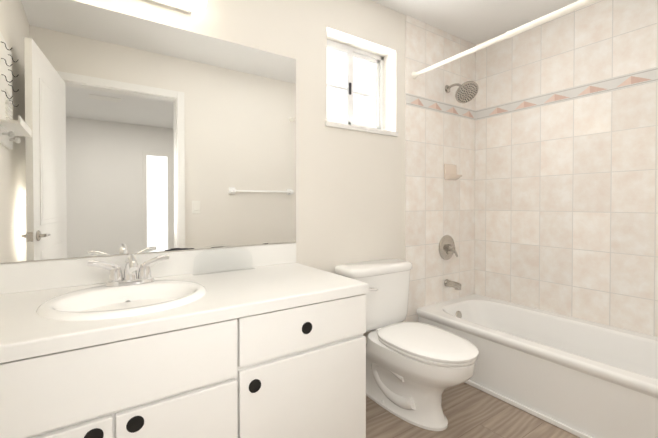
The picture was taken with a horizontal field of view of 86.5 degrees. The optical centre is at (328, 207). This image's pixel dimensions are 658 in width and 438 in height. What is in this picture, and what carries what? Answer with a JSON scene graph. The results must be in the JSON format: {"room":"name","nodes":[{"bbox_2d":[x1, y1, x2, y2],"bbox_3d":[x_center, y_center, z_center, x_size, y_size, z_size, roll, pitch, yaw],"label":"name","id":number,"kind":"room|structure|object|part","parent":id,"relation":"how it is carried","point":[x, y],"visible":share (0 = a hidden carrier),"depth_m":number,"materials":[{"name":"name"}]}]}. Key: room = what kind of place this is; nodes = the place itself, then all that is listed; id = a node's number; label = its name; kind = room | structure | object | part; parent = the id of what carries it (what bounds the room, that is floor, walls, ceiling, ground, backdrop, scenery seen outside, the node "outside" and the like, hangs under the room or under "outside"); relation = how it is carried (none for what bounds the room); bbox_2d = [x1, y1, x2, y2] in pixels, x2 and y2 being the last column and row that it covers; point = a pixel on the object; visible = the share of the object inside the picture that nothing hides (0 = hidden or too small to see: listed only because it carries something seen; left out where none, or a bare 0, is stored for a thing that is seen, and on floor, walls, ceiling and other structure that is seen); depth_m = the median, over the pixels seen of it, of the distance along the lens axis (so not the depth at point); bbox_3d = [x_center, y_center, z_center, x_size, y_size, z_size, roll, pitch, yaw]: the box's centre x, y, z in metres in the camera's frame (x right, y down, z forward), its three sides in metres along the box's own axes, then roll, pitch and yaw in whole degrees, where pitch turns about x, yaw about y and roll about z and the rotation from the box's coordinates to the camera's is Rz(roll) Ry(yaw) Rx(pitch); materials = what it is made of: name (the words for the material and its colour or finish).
{"room":"bathroom","nodes":[
{"label":"bathroom","id":0,"kind":"room"},
{"bbox_2d":[0,0,405,342],"bbox_3d":[-0.085,-0.131,2.232,3.525,2.520,0.200,0,1,-34],"label":"wall","id":1,"kind":"structure","parent":0,"point":[295,29],"depth_m":2.17,"materials":[{"name":"paint"}]},
{"bbox_2d":[0,0,295,262],"bbox_3d":[-0.734,-0.324,1.659,1.311,1.056,0.006,0,1,-34],"label":"mirror","id":2,"kind":"object","parent":1,"relation":"attached to","point":[120,133],"depth_m":1.56,"materials":[{"name":"clear glass"}]},
{"bbox_3d":[-0.805,0.131,1.613,1.136,0.148,0.001,0,1,-34],"label":"mirror edge wear","id":3,"kind":"part","parent":2,"relation":"part of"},
{"bbox_2d":[0,243,295,294],"bbox_3d":[-0.750,0.266,1.644,1.352,0.111,0.020,0,1,-34],"label":"backsplash","id":4,"kind":"structure","parent":1,"relation":"attached to","point":[36,276],"depth_m":1.62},
{"bbox_2d":[146,0,206,13],"bbox_3d":[-0.860,-0.977,1.500,0.640,0.086,0.112,0,1,-34],"label":"sconce","id":5,"kind":"object","parent":1,"relation":"attached to","point":[187,6],"visible":1,"depth_m":1.62,"materials":[{"name":"silver metal"}]},
{"bbox_2d":[327,39,383,129],"bbox_3d":[0.140,-0.819,2.453,0.694,0.690,0.097,0,1,-34],"label":"window","id":6,"kind":"structure","parent":1,"relation":"in","point":[364,83],"depth_m":2.47,"materials":[{"name":"white glass"}]},
{"bbox_3d":[0.044,-0.575,2.344,0.249,0.026,0.020,0,1,-34],"label":"window sash","id":7,"kind":"part","parent":6,"relation":"part of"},
{"bbox_3d":[0.044,-1.069,2.338,0.249,0.026,0.020,0,1,-34],"label":"left window sash top rail","id":8,"kind":"part","parent":6,"relation":"part of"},
{"bbox_3d":[0.141,-0.823,2.407,0.038,0.520,0.020,0,1,-34],"label":"window sash","id":9,"kind":"part","parent":6,"relation":"part of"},
{"bbox_3d":[0.154,-0.823,2.445,0.026,0.520,0.020,0,1,-34],"label":"window sash","id":10,"kind":"part","parent":6,"relation":"part of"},
{"bbox_3d":[0.147,-1.098,2.440,0.594,0.030,0.050,0,1,-34],"label":"window frame","id":11,"kind":"part","parent":6,"relation":"part of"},
{"bbox_3d":[0.251,-0.577,2.515,0.285,0.026,0.020,0,1,-34],"label":"window sash","id":12,"kind":"part","parent":6,"relation":"part of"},
{"bbox_3d":[0.251,-1.071,2.509,0.285,0.026,0.020,0,1,-34],"label":"top of the right window sash","id":13,"kind":"part","parent":6,"relation":"part of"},
{"bbox_3d":[0.358,-0.825,2.585,0.026,0.520,0.020,0,1,-34],"label":"window sash","id":14,"kind":"part","parent":6,"relation":"part of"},
{"bbox_3d":[0.379,-0.820,2.603,0.030,0.590,0.050,0,1,-34],"label":"frame","id":15,"kind":"part","parent":6,"relation":"part of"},
{"bbox_2d":[325,121,397,136],"bbox_3d":[0.200,-0.518,2.370,0.618,0.032,0.140,0,1,-34],"label":"window sill","id":16,"kind":"structure","parent":1,"relation":"on","point":[357,128],"depth_m":2.29,"materials":[{"name":"wood"}]},
{"bbox_2d":[405,15,475,321],"bbox_3d":[0.910,-0.138,2.788,0.855,2.520,0.008,0,1,-34],"label":"wall tile","id":17,"kind":"structure","parent":1,"relation":"attached to","point":[438,206],"depth_m":2.73,"materials":[{"name":"beige tile"}]},
{"bbox_2d":[406,93,474,119],"bbox_3d":[0.912,-0.791,2.776,0.854,0.083,0.002,0,1,-34],"label":"tile border","id":18,"kind":"object","parent":17,"relation":"attached to","point":[427,103],"depth_m":2.75,"materials":[{"name":"beige tile"}]},
{"bbox_2d":[439,235,457,259],"bbox_3d":[0.967,0.323,2.785,0.200,0.200,0.072,0,1,-34],"label":"tub valve","id":19,"kind":"object","parent":17,"relation":"attached to","point":[447,250],"visible":1,"depth_m":2.78,"materials":[{"name":"silver metal"}]},
{"bbox_2d":[444,279,460,289],"bbox_3d":[0.984,0.611,2.765,0.060,0.066,0.130,0,1,-34],"label":"tub spout","id":20,"kind":"object","parent":17,"relation":"attached to","point":[453,284],"visible":1,"depth_m":2.75,"materials":[{"name":"silver metal"}]},
{"bbox_2d":[444,164,461,179],"bbox_3d":[0.994,-0.285,2.801,0.156,0.125,0.110,0,1,-34],"label":"soap dish","id":21,"kind":"object","parent":17,"relation":"attached to","point":[450,171],"visible":0.96,"depth_m":2.79,"materials":[{"name":"beige ceramic"}]},
{"bbox_2d":[445,81,478,102],"bbox_3d":[1.007,-0.890,2.689,0.175,0.176,0.257,0,1,-34],"label":"shower head","id":22,"kind":"object","parent":17,"relation":"attached to","point":[467,91],"visible":1,"depth_m":2.63},
{"bbox_2d":[412,0,598,78],"bbox_3d":[1.079,-0.966,1.840,0.054,0.054,1.732,0,1,-31],"label":"curtain rod","id":23,"kind":"object","parent":17,"relation":"attached to","point":[579,4],"visible":1,"depth_m":1.91,"materials":[{"name":"metal"}]},
{"bbox_2d":[366,383,579,437],"bbox_3d":[0.441,1.179,1.481,3.525,0.080,2.060,0,1,-34],"label":"floor","id":24,"kind":"structure","parent":0,"point":[469,411],"depth_m":1.84,"materials":[{"name":"brown wood"}]},
{"bbox_2d":[0,291,368,437],"bbox_3d":[-0.574,0.752,1.390,1.348,0.775,0.647,0,1,-34],"label":"bathroom vanity","id":25,"kind":"object","parent":24,"relation":"on","point":[264,341],"depth_m":1.13,"materials":[{"name":"white laminate"},{"name":"black metal"}]},
{"bbox_3d":[-0.783,0.820,0.873,0.414,0.461,0.020,0,1,-34],"label":"door","id":26,"kind":"part","parent":25,"relation":"part of","materials":[{"name":"white laminate"}]},
{"bbox_3d":[-0.460,0.818,1.094,0.352,0.461,0.020,0,1,-34],"label":"door","id":27,"kind":"part","parent":25,"relation":"part of","materials":[{"name":"white laminate"}]},
{"bbox_2d":[0,263,368,354],"bbox_3d":[-0.570,0.346,1.383,1.352,0.042,0.655,0,1,-34],"label":"countertop","id":28,"kind":"structure","parent":25,"relation":"on","point":[277,284],"depth_m":1.21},
{"bbox_2d":[20,271,223,334],"bbox_3d":[-0.718,0.384,1.266,0.524,0.148,0.480,0,1,-34],"label":"sink","id":29,"kind":"object","parent":28,"relation":"in","point":[81,302],"depth_m":1.27,"materials":[{"name":"white ceramic"}]},
{"bbox_2d":[88,254,171,290],"bbox_3d":[-0.774,0.281,1.372,0.287,0.198,0.176,0,1,-34],"label":"faucet","id":30,"kind":"object","parent":28,"relation":"on","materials":[{"name":"silver metal"}]},
{"bbox_3d":[-0.077,0.801,1.357,0.561,0.487,0.020,0,1,-34],"label":"door","id":31,"kind":"part","parent":25,"relation":"part of","materials":[{"name":"white laminate"}]},
{"bbox_3d":[-0.077,0.459,1.353,0.561,0.167,0.020,0,1,-34],"label":"drawer","id":32,"kind":"part","parent":25,"relation":"part of","materials":[{"name":"white laminate"}]},
{"bbox_2d":[334,259,478,430],"bbox_3d":[0.449,0.745,1.990,0.516,0.774,0.819,0,1,-34],"label":"toilet","id":33,"kind":"object","parent":24,"relation":"on","point":[414,370],"visible":0.81,"depth_m":1.89,"materials":[{"name":"ceramic"}]},
{"bbox_3d":[0.289,0.380,2.219,0.516,0.049,0.236,0,1,-34],"label":"tank lid","id":34,"kind":"part","parent":33,"relation":"part of","materials":[{"name":"ceramic"}]},
{"bbox_3d":[0.288,0.573,2.223,0.490,0.337,0.212,0,1,-34],"label":"tank","id":35,"kind":"part","parent":33,"relation":"part of","materials":[{"name":"ceramic"}]},
{"bbox_3d":[0.468,0.938,1.965,0.384,0.389,0.728,0,1,-34],"label":"bowl","id":36,"kind":"part","parent":33,"relation":"part of","materials":[{"name":"ceramic"}]},
{"bbox_3d":[0.526,0.735,1.878,0.384,0.018,0.534,0,1,-34],"label":"seat","id":37,"kind":"part","parent":33,"relation":"part of","materials":[{"name":"plastic"}]},
{"bbox_3d":[0.527,0.710,1.877,0.390,0.030,0.544,0,1,-34],"label":"lid","id":38,"kind":"part","parent":33,"relation":"part of","materials":[{"name":"plastic"}]},
{"bbox_2d":[416,294,657,437],"bbox_3d":[1.433,0.946,2.111,0.770,0.370,1.720,0,1,-34],"label":"bathtub","id":39,"kind":"object","parent":24,"relation":"on","point":[580,378],"visible":0.88,"depth_m":2.01,"materials":[{"name":"ceramic"}]},
{"bbox_2d":[372,0,578,44],"bbox_3d":[0.441,-1.431,1.450,3.525,0.100,2.060,0,1,-34],"label":"ceiling","id":40,"kind":"structure","parent":0,"point":[475,22],"depth_m":2.51,"materials":[{"name":"paint"}]},
{"bbox_3d":[1.872,-0.132,2.326,0.192,2.520,1.860,0,1,-34],"label":"wall","id":41,"kind":"structure","parent":0,"visible":0},
{"bbox_2d":[474,0,657,336],"bbox_3d":[1.755,-0.132,2.318,0.008,2.520,1.740,0,1,-34],"label":"wall tile","id":42,"kind":"structure","parent":41,"relation":"attached to","point":[566,207],"depth_m":2.41,"materials":[{"name":"beige tile"}]},
{"bbox_2d":[475,67,657,119],"bbox_3d":[1.751,-0.785,2.308,0.002,0.083,1.724,0,1,-34],"label":"tile border","id":43,"kind":"object","parent":42,"relation":"attached to","point":[609,85],"depth_m":2.41,"materials":[{"name":"grey tile"}]},
{"bbox_2d":[497,108,506,112],"bbox_3d":[1.401,-0.792,2.816,0.002,0.050,0.097,0,1,-34],"label":"triangle","id":44,"kind":"object","parent":43,"relation":"attached to","point":[499,110],"depth_m":2.83,"materials":[{"name":"pink tile"}]},
{"bbox_2d":[515,102,523,109],"bbox_3d":[1.474,-0.791,2.710,0.002,0.050,0.073,0,1,-34],"label":"triangle","id":45,"kind":"object","parent":43,"relation":"attached to","point":[521,105],"depth_m":2.70,"materials":[{"name":"pink tile"}]},
{"bbox_2d":[524,101,535,107],"bbox_3d":[1.522,-0.790,2.640,0.002,0.050,0.097,0,1,-34],"label":"triangle","id":46,"kind":"object","parent":43,"relation":"attached to","point":[526,104],"depth_m":2.66,"materials":[{"name":"pink tile"}]},
{"bbox_2d":[545,94,554,102],"bbox_3d":[1.595,-0.788,2.533,0.002,0.050,0.073,0,1,-34],"label":"triangle","id":47,"kind":"object","parent":43,"relation":"attached to","point":[552,98],"depth_m":2.52,"materials":[{"name":"pink tile"}]},
{"bbox_2d":[555,94,569,100],"bbox_3d":[1.643,-0.788,2.464,0.002,0.050,0.097,0,1,-34],"label":"triangle","id":48,"kind":"object","parent":43,"relation":"attached to","point":[557,97],"depth_m":2.48,"materials":[{"name":"pink tile"}]},
{"bbox_2d":[578,86,589,95],"bbox_3d":[1.716,-0.786,2.357,0.002,0.050,0.073,0,1,-34],"label":"triangle","id":49,"kind":"object","parent":43,"relation":"attached to","point":[587,90],"depth_m":2.34,"materials":[{"name":"pink tile"}]},
{"bbox_2d":[590,86,606,92],"bbox_3d":[1.764,-0.786,2.287,0.002,0.050,0.097,0,1,-34],"label":"triangle","id":50,"kind":"object","parent":43,"relation":"attached to","point":[597,89],"depth_m":2.30,"materials":[{"name":"pink tile"}]},
{"bbox_2d":[617,76,630,86],"bbox_3d":[1.837,-0.784,2.180,0.002,0.050,0.073,0,1,-34],"label":"triangle","id":51,"kind":"object","parent":43,"relation":"attached to","point":[628,81],"depth_m":2.17,"materials":[{"name":"pink tile"}]},
{"bbox_2d":[631,76,651,83],"bbox_3d":[1.885,-0.783,2.111,0.002,0.050,0.097,0,1,-34],"label":"triangle","id":52,"kind":"object","parent":43,"relation":"attached to","point":[633,79],"depth_m":2.12,"materials":[{"name":"pink tile"}]}
]}

